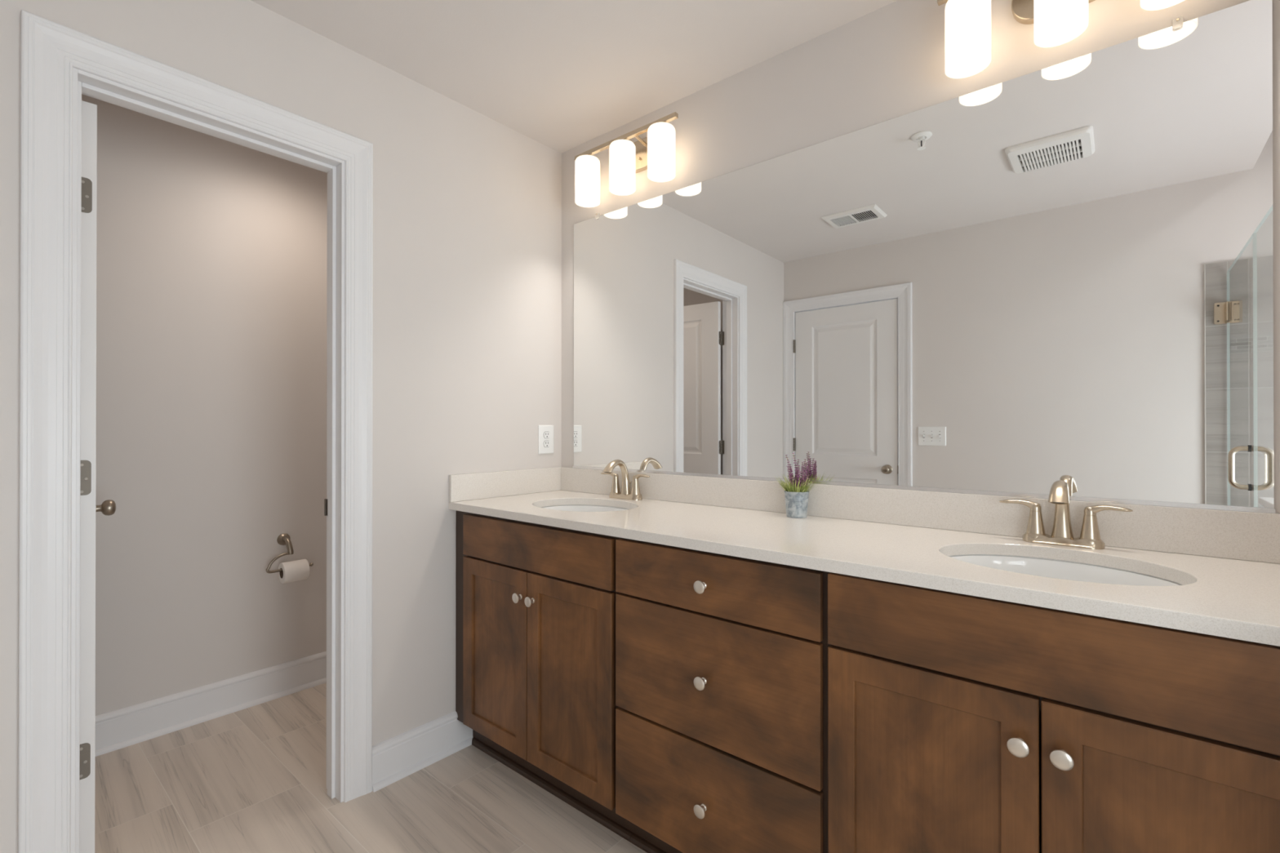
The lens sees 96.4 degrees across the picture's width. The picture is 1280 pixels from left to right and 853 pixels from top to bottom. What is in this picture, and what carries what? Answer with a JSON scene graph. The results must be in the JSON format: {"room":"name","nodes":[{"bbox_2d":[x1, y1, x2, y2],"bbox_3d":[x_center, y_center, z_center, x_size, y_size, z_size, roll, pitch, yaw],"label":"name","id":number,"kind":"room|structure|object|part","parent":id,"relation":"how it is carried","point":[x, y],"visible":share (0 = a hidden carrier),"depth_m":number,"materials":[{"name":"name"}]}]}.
{"room":"bathroom","nodes":[
{"label":"bathroom","id":0,"kind":"room"},
{"bbox_2d":[81,93,327,715],"bbox_3d":[-1.783,-0.008,2.476,0.100,2.440,1.780,0,0,40],"label":"wall","id":1,"kind":"structure","parent":0,"point":[211,251],"depth_m":2.37,"materials":[{"name":"paint"}]},
{"bbox_2d":[95,651,326,756],"bbox_3d":[-1.734,1.142,2.431,0.028,0.139,1.580,0,0,40],"label":"baseboard","id":2,"kind":"structure","parent":1,"relation":"attached to","point":[118,729],"depth_m":2.36,"materials":[{"name":"paint"}]},
{"bbox_2d":[266,533,313,573],"bbox_3d":[-1.584,0.563,2.574,0.077,0.157,0.189,0,0,40],"label":"toilet paper holder","id":3,"kind":"object","parent":1,"relation":"attached to","point":[283,539],"visible":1,"depth_m":2.55,"materials":[{"name":"silver metal"}]},
{"bbox_3d":[-1.582,0.532,2.570,0.070,0.077,0.026,0,0,34],"label":"post","id":4,"kind":"part","parent":3,"relation":"part of","materials":[{"name":"silver metal"}]},
{"bbox_3d":[-1.563,0.601,2.556,0.017,0.082,0.189,0,0,40],"label":"arm","id":5,"kind":"part","parent":3,"relation":"part of","materials":[{"name":"silver metal"}]},
{"bbox_2d":[278,559,309,583],"bbox_3d":[-1.553,0.649,2.568,0.091,0.091,0.100,0,0,40],"label":"toilet paper roll","id":6,"kind":"object","parent":3,"relation":"hanging from","point":[298,570],"visible":0.99,"depth_m":2.54,"materials":[{"name":"white paper"}]},
{"bbox_2d":[0,0,561,852],"bbox_3d":[-1.114,-0.010,1.750,0.115,2.440,2.231,0,0,40],"label":"wall","id":7,"kind":"structure","parent":0,"point":[467,205],"depth_m":2.01,"materials":[{"name":"paint"}]},
{"bbox_2d":[79,100,115,852],"bbox_3d":[-1.629,0.180,1.675,0.641,2.035,0.166,0,0,45],"label":"door","id":8,"kind":"structure","parent":7,"relation":"in","point":[88,508],"depth_m":1.48,"materials":[{"name":"paint"}]},
{"bbox_3d":[-1.778,0.270,1.894,0.062,0.062,0.066,0,0,45],"label":"knob","id":9,"kind":"part","parent":8,"relation":"part of","materials":[{"name":"silver metal"}]},
{"bbox_2d":[17,9,373,852],"bbox_3d":[-1.202,0.133,1.645,0.153,2.154,0.797,0,0,40],"label":"trim","id":10,"kind":"structure","parent":7,"relation":"attached to","point":[60,64],"depth_m":1.39,"materials":[{"name":"paint"}]},
{"bbox_3d":[-1.041,0.270,1.904,0.034,0.057,0.006,0,0,40],"label":"strike plate","id":11,"kind":"part","parent":10,"relation":"part of","materials":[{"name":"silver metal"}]},
{"bbox_2d":[372,711,473,792],"bbox_3d":[-0.766,1.141,2.050,0.028,0.139,0.387,0,0,40],"label":"baseboard","id":12,"kind":"structure","parent":7,"relation":"attached to","point":[395,758],"depth_m":2.02,"materials":[{"name":"paint"}]},
{"bbox_2d":[537,425,553,453],"bbox_3d":[-0.408,0.056,2.495,0.008,0.125,0.086,0,0,40],"label":"wall outlet","id":13,"kind":"object","parent":7,"relation":"attached to","point":[545,433],"visible":1,"depth_m":2.49,"materials":[{"name":"white plastic"}]},
{"bbox_2d":[543,440,550,447],"bbox_3d":[-0.406,0.076,2.493,0.002,0.027,0.034,0,0,40],"label":"receptacle","id":14,"kind":"object","parent":13,"relation":"attached to","point":[546,443],"depth_m":2.49,"materials":[{"name":"white plastic"}]},
{"bbox_2d":[543,431,550,438],"bbox_3d":[-0.406,0.037,2.493,0.002,0.027,0.034,0,0,40],"label":"receptacle","id":15,"kind":"object","parent":13,"relation":"attached to","point":[546,434],"depth_m":2.49,"materials":[{"name":"white plastic"}]},
{"bbox_2d":[94,682,646,852],"bbox_3d":[-0.136,1.257,0.906,4.637,0.100,2.501,0,0,40],"label":"floor","id":16,"kind":"structure","parent":0,"point":[251,780],"depth_m":1.85,"materials":[{"name":"wood"}]},
{"bbox_2d":[455,510,633,841],"bbox_3d":[-0.224,0.760,2.077,0.822,0.902,0.570,0,0,40],"label":"base cabinet","id":17,"kind":"object","parent":16,"relation":"on","point":[535,603],"visible":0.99,"depth_m":1.82,"materials":[{"name":"brown wood"}]},
{"bbox_3d":[-0.504,0.782,1.984,0.362,0.612,0.018,0,0,40],"label":"door","id":18,"kind":"part","parent":17,"relation":"part of","materials":[{"name":"brown wood"}]},
{"bbox_3d":[-0.401,0.559,1.870,0.032,0.032,0.025,0,0,40],"label":"knob","id":19,"kind":"part","parent":17,"relation":"part of","materials":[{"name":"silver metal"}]},
{"bbox_3d":[-0.352,0.559,1.830,0.032,0.032,0.025,0,0,40],"label":"knob","id":20,"kind":"part","parent":17,"relation":"part of","materials":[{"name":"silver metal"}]},
{"bbox_3d":[-0.340,1.201,1.936,0.821,0.018,0.016,0,0,40],"label":"shoe moulding","id":21,"kind":"part","parent":17,"relation":"part of","materials":[{"name":"brown wood"}]},
{"bbox_3d":[-0.219,0.781,1.746,0.373,0.612,0.018,0,0,40],"label":"door","id":22,"kind":"part","parent":17,"relation":"part of","materials":[{"name":"brown wood"}]},
{"bbox_2d":[615,537,827,852],"bbox_3d":[0.325,0.758,1.616,0.611,0.902,0.570,0,0,40],"label":"base cabinet","id":23,"kind":"object","parent":16,"relation":"on","point":[721,660],"visible":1,"depth_m":1.39,"materials":[{"name":"brown wood"}]},
{"bbox_3d":[0.209,1.200,1.476,0.610,0.018,0.016,0,0,40],"label":"shoe moulding","id":24,"kind":"part","parent":23,"relation":"part of","materials":[{"name":"brown wood"}]},
{"bbox_3d":[0.150,0.943,1.407,0.032,0.032,0.025,0,0,40],"label":"knob","id":25,"kind":"part","parent":23,"relation":"part of","materials":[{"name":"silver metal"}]},
{"bbox_3d":[0.150,0.630,1.408,0.032,0.032,0.025,0,0,40],"label":"knob","id":26,"kind":"part","parent":23,"relation":"part of","materials":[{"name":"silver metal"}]},
{"bbox_3d":[0.150,0.394,1.409,0.032,0.032,0.025,0,0,40],"label":"knob","id":27,"kind":"part","parent":23,"relation":"part of","materials":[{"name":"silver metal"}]},
{"bbox_3d":[0.164,0.939,1.423,0.594,0.294,0.018,0,0,40],"label":"drawer","id":28,"kind":"part","parent":23,"relation":"part of","materials":[{"name":"brown wood"}]},
{"bbox_3d":[0.164,0.627,1.424,0.594,0.314,0.018,0,0,40],"label":"drawer","id":29,"kind":"part","parent":23,"relation":"part of","materials":[{"name":"brown wood"}]},
{"bbox_3d":[0.164,0.391,1.425,0.594,0.147,0.018,0,0,40],"label":"drawer","id":30,"kind":"part","parent":23,"relation":"part of","materials":[{"name":"brown wood"}]},
{"bbox_2d":[826,571,1279,852],"bbox_3d":[0.877,0.757,1.153,0.829,0.902,0.570,0,0,40],"label":"base cabinet","id":31,"kind":"object","parent":16,"relation":"on","point":[957,722],"visible":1,"depth_m":0.98,"materials":[{"name":"brown wood"}]},
{"bbox_2d":[448,489,1279,646],"bbox_3d":[0.334,0.294,1.623,2.263,0.027,0.562,0,0,40],"label":"countertop","id":32,"kind":"structure","parent":31,"relation":"on","point":[1220,597],"depth_m":1.24,"materials":[{"name":"beige stone"}]},
{"bbox_2d":[448,466,563,502],"bbox_3d":[-0.527,0.232,2.346,0.015,0.101,0.562,0,0,40],"label":"side splash","id":33,"kind":"object","parent":32,"relation":"on","point":[467,486],"visible":0.93,"depth_m":2.30,"materials":[{"name":"beige stone"}]},
{"bbox_2d":[541,504,628,511],"bbox_3d":[-0.201,0.391,2.074,0.468,0.164,0.363,0,0,40],"label":"undermount sink","id":34,"kind":"object","parent":32,"relation":"in","point":[578,508],"visible":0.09,"depth_m":2.25,"materials":[{"name":"white ceramic"}]},
{"bbox_2d":[600,459,649,500],"bbox_3d":[-0.061,0.205,2.240,0.189,0.155,0.178,0,0,-3],"label":"faucet","id":35,"kind":"object","parent":32,"relation":"on","point":[625,493],"visible":1,"depth_m":2.23,"materials":[{"name":"silver metal"}]},
{"bbox_3d":[-0.123,0.195,2.297,0.087,0.025,0.023,0,0,34],"label":"lever","id":36,"kind":"part","parent":35,"relation":"part of","materials":[{"name":"silver metal"}]},
{"bbox_3d":[-0.097,0.239,2.279,0.046,0.065,0.046,0,0,40],"label":"handle","id":37,"kind":"part","parent":35,"relation":"part of","materials":[{"name":"silver metal"}]},
{"bbox_3d":[-0.089,0.200,2.208,0.047,0.145,0.142,0,0,40],"label":"spout","id":38,"kind":"part","parent":35,"relation":"part of","materials":[{"name":"silver metal"}]},
{"bbox_3d":[-0.057,0.271,2.246,0.157,0.022,0.053,0,0,40],"label":"plate","id":39,"kind":"part","parent":35,"relation":"part of","materials":[{"name":"silver metal"}]},
{"bbox_3d":[-0.017,0.239,2.212,0.046,0.065,0.046,0,0,40],"label":"handle","id":40,"kind":"part","parent":35,"relation":"part of","materials":[{"name":"silver metal"}]},
{"bbox_3d":[0.005,0.194,2.190,0.023,0.025,0.087,0,0,-44],"label":"lever","id":41,"kind":"part","parent":35,"relation":"part of","materials":[{"name":"silver metal"}]},
{"bbox_2d":[777,453,817,518],"bbox_3d":[0.490,0.181,1.778,0.138,0.198,0.153,0,0,0],"label":"lavender","id":42,"kind":"object","parent":32,"relation":"on","point":[796,493],"visible":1,"depth_m":1.76,"materials":[{"name":"plant"}]},
{"bbox_2d":[948,554,1182,586],"bbox_3d":[0.858,0.389,1.185,0.468,0.164,0.363,0,0,40],"label":"undermount sink","id":43,"kind":"object","parent":32,"relation":"in","point":[1045,567],"visible":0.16,"depth_m":1.31,"materials":[{"name":"white ceramic"}]},
{"bbox_2d":[999,480,1133,549],"bbox_3d":[0.997,0.202,1.352,0.189,0.155,0.178,0,0,-3],"label":"faucet","id":44,"kind":"object","parent":32,"relation":"on","point":[1062,535],"visible":1,"depth_m":1.34,"materials":[{"name":"silver metal"}]},
{"bbox_3d":[0.936,0.192,1.409,0.087,0.025,0.023,0,0,34],"label":"lever","id":45,"kind":"part","parent":44,"relation":"part of","materials":[{"name":"silver metal"}]},
{"bbox_3d":[0.962,0.237,1.391,0.046,0.065,0.046,0,0,40],"label":"handle","id":46,"kind":"part","parent":44,"relation":"part of","materials":[{"name":"silver metal"}]},
{"bbox_3d":[0.970,0.197,1.319,0.047,0.145,0.142,0,0,40],"label":"spout","id":47,"kind":"part","parent":44,"relation":"part of","materials":[{"name":"silver metal"}]},
{"bbox_3d":[1.002,0.268,1.357,0.157,0.022,0.053,0,0,40],"label":"plate","id":48,"kind":"part","parent":44,"relation":"part of","materials":[{"name":"silver metal"}]},
{"bbox_3d":[1.042,0.236,1.324,0.046,0.065,0.046,0,0,40],"label":"handle","id":49,"kind":"part","parent":44,"relation":"part of","materials":[{"name":"silver metal"}]},
{"bbox_3d":[1.064,0.191,1.301,0.023,0.025,0.087,0,0,-44],"label":"lever","id":50,"kind":"part","parent":44,"relation":"part of","materials":[{"name":"silver metal"}]},
{"bbox_3d":[0.546,0.777,1.103,0.370,0.616,0.018,0,0,40],"label":"door","id":51,"kind":"part","parent":31,"relation":"part of","materials":[{"name":"brown wood"}]},
{"bbox_3d":[0.653,0.550,0.987,0.032,0.032,0.025,0,0,40],"label":"knob","id":52,"kind":"part","parent":31,"relation":"part of","materials":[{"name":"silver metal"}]},
{"bbox_3d":[0.699,0.549,0.948,0.032,0.032,0.025,0,0,40],"label":"knob","id":53,"kind":"part","parent":31,"relation":"part of","materials":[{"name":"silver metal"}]},
{"bbox_3d":[0.832,0.777,0.863,0.370,0.616,0.018,0,0,40],"label":"door","id":54,"kind":"part","parent":31,"relation":"part of","materials":[{"name":"brown wood"}]},
{"bbox_2d":[250,0,897,153],"bbox_3d":[-0.130,-1.413,0.922,4.637,0.360,2.461,0,0,40],"label":"ceiling","id":55,"kind":"structure","parent":0,"point":[562,75],"depth_m":1.85,"materials":[{"name":"paint"}]},
{"bbox_2d":[561,0,1279,513],"bbox_3d":[0.960,-0.161,1.538,3.565,2.740,0.110,0,0,40],"label":"wall","id":56,"kind":"structure","parent":0,"point":[886,63],"depth_m":1.77,"materials":[{"name":"paint"}]},
{"bbox_2d":[574,111,678,207],"bbox_3d":[-0.055,-1.021,2.229,0.521,0.214,0.141,0,0,40],"label":"vanity light","id":57,"kind":"object","parent":56,"relation":"attached to","point":[655,153],"visible":1,"depth_m":2.17,"materials":[{"name":"white glass"}]},
{"bbox_3d":[-0.214,-1.002,2.337,0.102,0.177,0.102,0,0,40],"label":"lamp shade","id":58,"kind":"part","parent":57,"relation":"part of","materials":[{"name":"white glass"}]},
{"bbox_3d":[-0.068,-1.002,2.215,0.102,0.177,0.102,0,0,40],"label":"lamp shade","id":59,"kind":"part","parent":57,"relation":"part of","materials":[{"name":"white glass"}]},
{"bbox_3d":[-0.017,-1.070,2.275,0.212,0.116,0.022,0,0,40],"label":"plate","id":60,"kind":"part","parent":57,"relation":"part of","materials":[{"name":"silver metal"}]},
{"bbox_3d":[0.000,-1.106,2.206,0.012,0.027,0.069,0,0,40],"label":"arm","id":61,"kind":"part","parent":57,"relation":"part of","materials":[{"name":"silver metal"}]},
{"bbox_3d":[0.078,-1.003,2.092,0.102,0.177,0.102,0,0,40],"label":"lamp shade","id":62,"kind":"part","parent":57,"relation":"part of","materials":[{"name":"white glass"}]},
{"bbox_2d":[560,466,1279,564],"bbox_3d":[0.514,0.230,1.827,2.248,0.101,0.018,0,0,40],"label":"backsplash","id":63,"kind":"structure","parent":56,"relation":"attached to","point":[1255,536],"depth_m":1.51,"materials":[{"name":"beige stone"}]},
{"bbox_2d":[572,0,1275,513],"bbox_3d":[0.504,-0.362,1.842,2.079,1.082,0.011,0,0,40],"label":"wall mirror","id":64,"kind":"object","parent":56,"relation":"attached to","point":[1019,286],"visible":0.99,"depth_m":1.51,"materials":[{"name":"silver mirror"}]},
{"bbox_2d":[937,0,1185,78],"bbox_3d":[0.993,-1.024,1.349,0.521,0.214,0.141,0,0,40],"label":"vanity light","id":65,"kind":"object","parent":56,"relation":"attached to","point":[967,23],"visible":1,"depth_m":1.41,"materials":[{"name":"white glass"}]},
{"bbox_3d":[0.834,-1.005,1.457,0.102,0.177,0.102,0,0,40],"label":"lamp shade","id":66,"kind":"part","parent":65,"relation":"part of","materials":[{"name":"white glass"}]},
{"bbox_3d":[1.031,-1.073,1.395,0.212,0.116,0.022,0,0,40],"label":"plate","id":67,"kind":"part","parent":65,"relation":"part of","materials":[{"name":"silver metal"}]},
{"bbox_3d":[0.981,-1.005,1.334,0.102,0.177,0.102,0,0,40],"label":"lamp shade","id":68,"kind":"part","parent":65,"relation":"part of","materials":[{"name":"white glass"}]},
{"bbox_3d":[1.127,-1.006,1.212,0.102,0.177,0.102,0,0,40],"label":"lamp shade","id":69,"kind":"part","parent":65,"relation":"part of","materials":[{"name":"white glass"}]}
]}

